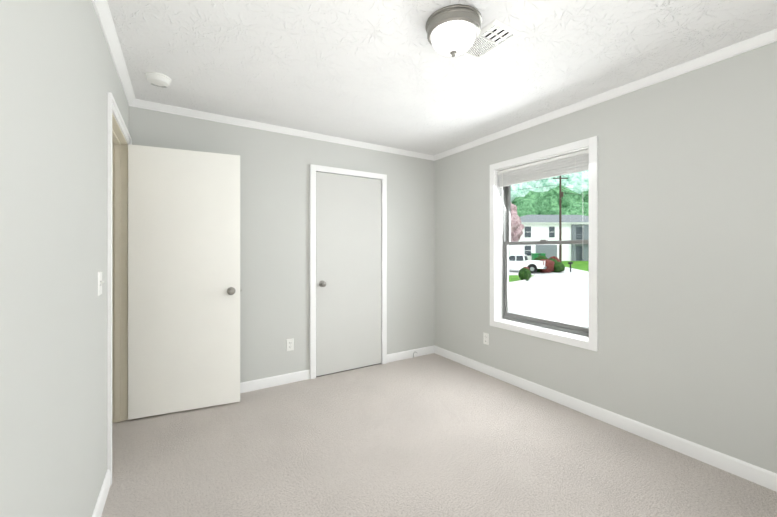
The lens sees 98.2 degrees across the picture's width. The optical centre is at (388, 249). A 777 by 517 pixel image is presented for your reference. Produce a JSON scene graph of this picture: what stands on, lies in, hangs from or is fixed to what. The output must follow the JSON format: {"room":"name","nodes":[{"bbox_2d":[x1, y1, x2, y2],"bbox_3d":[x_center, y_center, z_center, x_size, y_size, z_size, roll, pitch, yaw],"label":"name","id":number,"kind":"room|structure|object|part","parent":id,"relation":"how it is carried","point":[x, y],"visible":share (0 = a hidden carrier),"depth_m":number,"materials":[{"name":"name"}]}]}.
{"room":"empty bedroom","nodes":[
{"label":"empty bedroom","id":0,"kind":"room"},
{"bbox_2d":[0,0,131,516],"bbox_3d":[-0.968,0.062,0.822,0.120,2.412,4.020,0,0,-32],"label":"wall","id":1,"kind":"structure","parent":0,"point":[58,72],"depth_m":1.03,"materials":[{"name":"paint"}]},
{"bbox_2d":[98,271,103,295],"bbox_3d":[-1.385,0.163,1.624,0.018,0.115,0.070,0,0,-32],"label":"toggle light switch","id":2,"kind":"object","parent":1,"relation":"attached to","point":[100,282],"visible":1,"depth_m":1.61,"materials":[{"name":"white plastic"}]},
{"bbox_2d":[92,469,109,516],"bbox_3d":[-0.707,1.222,0.527,0.013,0.090,3.005,0,0,-32],"label":"baseboard","id":3,"kind":"structure","parent":1,"relation":"attached to","point":[102,497],"depth_m":1.64,"materials":[{"name":"paint"}]},
{"bbox_2d":[92,0,139,107],"bbox_3d":[-0.931,-1.120,0.918,0.045,0.049,3.903,0,0,-32],"label":"crown molding","id":4,"kind":"structure","parent":1,"relation":"attached to","point":[103,12],"depth_m":1.86,"materials":[{"name":"paint"}]},
{"bbox_2d":[107,92,131,484],"bbox_3d":[-1.804,0.212,2.171,0.153,2.113,0.944,0,0,-32],"label":"door frame","id":5,"kind":"structure","parent":1,"relation":"attached to","point":[112,106],"depth_m":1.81,"materials":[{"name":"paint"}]},
{"bbox_2d":[128,144,240,419],"bbox_3d":[-1.578,0.238,2.640,0.776,2.030,0.168,0,0,-23],"label":"door","id":6,"kind":"structure","parent":1,"relation":"in","point":[183,277],"depth_m":2.61,"materials":[{"name":"paint"}]},
{"bbox_3d":[-1.578,0.238,2.640,0.776,1.657,0.168,0,0,-23],"label":"main door hardware","id":7,"kind":"part","parent":6,"relation":"part of","materials":[{"name":"silver metal"}]},
{"bbox_2d":[132,107,435,382],"bbox_3d":[-1.171,0.063,3.135,4.416,2.412,0.123,0,0,-32],"label":"wall","id":8,"kind":"structure","parent":0,"point":[275,167],"depth_m":3.21,"materials":[{"name":"paint"}]},
{"bbox_2d":[240,369,309,392],"bbox_3d":[-1.374,1.223,2.931,1.415,0.090,0.013,0,0,-32],"label":"baseboard","id":9,"kind":"structure","parent":8,"relation":"attached to","point":[248,386],"depth_m":3.12,"materials":[{"name":"paint"}]},
{"bbox_2d":[140,100,431,159],"bbox_3d":[-0.693,-1.119,3.337,2.880,0.049,0.045,0,0,-32],"label":"crown molding","id":10,"kind":"structure","parent":8,"relation":"attached to","point":[144,104],"depth_m":3.09,"materials":[{"name":"paint"}]},
{"bbox_2d":[286,338,293,350],"bbox_3d":[-0.937,0.908,3.206,0.070,0.115,0.008,0,0,-32],"label":"outlet","id":11,"kind":"object","parent":8,"relation":"attached to","point":[289,344],"visible":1,"depth_m":3.20,"materials":[{"name":"white plastic"}]},
{"bbox_2d":[310,164,386,378],"bbox_3d":[-0.398,0.217,3.530,0.876,2.104,0.028,0,0,-32],"label":"trim","id":12,"kind":"structure","parent":8,"relation":"attached to","point":[314,169],"depth_m":3.43,"materials":[{"name":"paint"}]},
{"bbox_2d":[316,172,380,375],"bbox_3d":[-0.400,0.242,3.533,0.750,2.029,0.012,0,0,-32],"label":"closet door","id":13,"kind":"structure","parent":8,"relation":"in","point":[348,270],"depth_m":3.51,"materials":[{"name":"paint"}]},
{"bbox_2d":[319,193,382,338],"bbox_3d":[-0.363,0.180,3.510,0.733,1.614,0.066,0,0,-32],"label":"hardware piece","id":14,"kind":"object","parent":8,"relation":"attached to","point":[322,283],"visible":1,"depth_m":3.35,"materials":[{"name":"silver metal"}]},
{"bbox_2d":[387,345,435,362],"bbox_3d":[0.259,1.224,3.946,0.679,0.090,0.013,0,0,-32],"label":"baseboard","id":15,"kind":"structure","parent":8,"relation":"attached to","point":[407,354],"depth_m":3.94,"materials":[{"name":"paint"}]},
{"bbox_2d":[101,353,776,516],"bbox_3d":[-0.110,1.328,1.427,4.416,0.120,4.143,0,0,-32],"label":"floor","id":16,"kind":"structure","parent":0,"point":[432,435],"depth_m":2.03,"materials":[{"name":"carpet"}]},
{"bbox_2d":[107,0,776,154],"bbox_3d":[-0.110,-1.204,1.428,4.416,0.120,4.143,0,0,-32],"label":"ceiling","id":17,"kind":"structure","parent":0,"point":[381,72],"depth_m":2.00,"materials":[{"name":"white paint"}]},
{"bbox_2d":[145,72,170,87],"bbox_3d":[-1.529,-1.122,2.235,0.144,0.044,0.144,0,0,-32],"label":"smoke detector","id":18,"kind":"object","parent":17,"relation":"attached to","point":[158,79],"visible":1,"depth_m":2.20,"materials":[{"name":"white plastic"}]},
{"bbox_2d":[425,4,481,56],"bbox_3d":[0.329,-1.061,1.706,0.281,0.167,0.281,0,0,-32],"label":"ceiling light","id":19,"kind":"object","parent":17,"relation":"attached to","point":[452,30],"visible":1,"depth_m":1.62,"materials":[{"name":"white glass"}]},
{"bbox_2d":[464,19,520,59],"bbox_3d":[0.536,-1.137,1.846,0.195,0.014,0.295,0,0,-32],"label":"ceiling vent","id":20,"kind":"object","parent":17,"relation":"in","point":[494,34],"visible":0.79,"depth_m":1.81,"materials":[{"name":"white plastic"}]},
{"bbox_2d":[436,41,776,473],"bbox_3d":[1.713,0.062,2.487,0.200,2.412,4.020,0,0,-32],"label":"wall","id":21,"kind":"structure","parent":0,"point":[688,256],"depth_m":2.16,"materials":[{"name":"paint"}]},
{"bbox_2d":[483,332,488,344],"bbox_3d":[0.997,0.913,3.443,0.008,0.115,0.070,0,0,-32],"label":"outlet","id":22,"kind":"object","parent":21,"relation":"attached to","point":[485,338],"visible":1,"depth_m":3.44,"materials":[{"name":"white plastic"}]},
{"bbox_2d":[490,136,597,351],"bbox_3d":[1.363,-0.044,2.995,0.178,1.615,1.026,0,0,-32],"label":"window","id":23,"kind":"structure","parent":21,"relation":"in","point":[559,326],"depth_m":3.00,"materials":[{"name":"metal"}]},
{"bbox_2d":[498,149,588,233],"bbox_3d":[1.330,-0.353,2.975,0.038,0.852,0.884,0,0,-32],"label":"window blinds","id":24,"kind":"object","parent":23,"relation":"attached to","point":[575,162],"visible":0.85,"depth_m":2.91,"materials":[{"name":"white plastic"}]},
{"bbox_2d":[432,28,776,160],"bbox_3d":[1.577,-1.119,2.476,0.045,0.049,3.903,0,0,-32],"label":"crown molding","id":25,"kind":"structure","parent":21,"relation":"attached to","point":[769,37],"depth_m":2.28,"materials":[{"name":"paint"}]},
{"bbox_2d":[436,346,776,491],"bbox_3d":[1.590,1.223,2.483,0.013,0.090,3.903,0,0,-32],"label":"baseboard","id":26,"kind":"structure","parent":21,"relation":"attached to","point":[747,471],"depth_m":2.29,"materials":[{"name":"paint"}]},
{"label":"outside","id":27,"kind":"structure","parent":0,"visible":0},
{"bbox_2d":[562,261,588,271],"bbox_3d":[26.156,2.050,68.513,80.002,0.900,122.502,0,0,-2],"label":"lawn","id":28,"kind":"structure","parent":27,"point":[579,265],"depth_m":40.88,"materials":[{"name":"green plant"}]},
{"bbox_2d":[511,203,524,241],"bbox_3d":[14.038,-2.254,42.452,5.774,8.363,5.034,0,0,-32],"label":"tree","id":29,"kind":"object","parent":28,"relation":"on","point":[517,227],"depth_m":41.18,"materials":[{"name":"pink plant"}]},
{"bbox_2d":[509,273,535,283],"bbox_3d":[8.362,2.431,29.622,16.378,0.173,10.234,0,0,-32],"label":"lawn","id":30,"kind":"structure","parent":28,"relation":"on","point":[514,279],"depth_m":27.28,"materials":[{"name":"green plant"}]},
{"bbox_2d":[531,253,545,259],"bbox_3d":[20.444,1.051,45.900,1.671,1.120,0.820,0,0,-2],"label":"bins","id":31,"kind":"object","parent":28,"relation":"on","point":[534,255],"depth_m":45.55,"materials":[{"name":"plastic"}]},
{"bbox_2d":[518,256,564,280],"bbox_3d":[13.961,1.585,31.480,11.503,1.964,5.733,0,0,-32],"label":"bushes","id":32,"kind":"object","parent":28,"relation":"on","point":[553,263],"depth_m":33.47,"materials":[{"name":"green plant"}]},
{"bbox_2d":[509,215,588,260],"bbox_3d":[25.392,-1.808,51.711,18.100,7.100,10.150,0,0,-2],"label":"house","id":33,"kind":"structure","parent":28,"relation":"on","point":[532,224],"depth_m":47.14,"materials":[{"name":"white"}]},
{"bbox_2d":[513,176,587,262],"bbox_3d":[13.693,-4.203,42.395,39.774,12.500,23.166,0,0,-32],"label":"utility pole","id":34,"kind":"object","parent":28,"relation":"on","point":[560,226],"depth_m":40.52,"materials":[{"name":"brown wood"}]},
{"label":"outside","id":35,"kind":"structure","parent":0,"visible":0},
{"bbox_2d":[509,267,588,326],"bbox_3d":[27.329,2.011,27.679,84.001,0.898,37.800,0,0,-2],"label":"street","id":36,"kind":"structure","parent":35,"point":[545,300],"depth_m":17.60,"materials":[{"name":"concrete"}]},
{"bbox_2d":[509,255,546,272],"bbox_3d":[13.253,1.429,34.372,5.300,1.790,2.040,0,0,32],"label":"truck","id":37,"kind":"object","parent":36,"relation":"on","point":[532,265],"depth_m":33.36,"materials":[{"name":"paint"}]},
{"bbox_2d":[511,170,588,216],"bbox_3d":[39.638,-15.595,83.045,67.325,36.518,45.421,0,0,-32],"label":"trees","id":38,"kind":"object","parent":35,"point":[548,195],"depth_m":66.65,"materials":[{"name":"green plant"}]}
]}

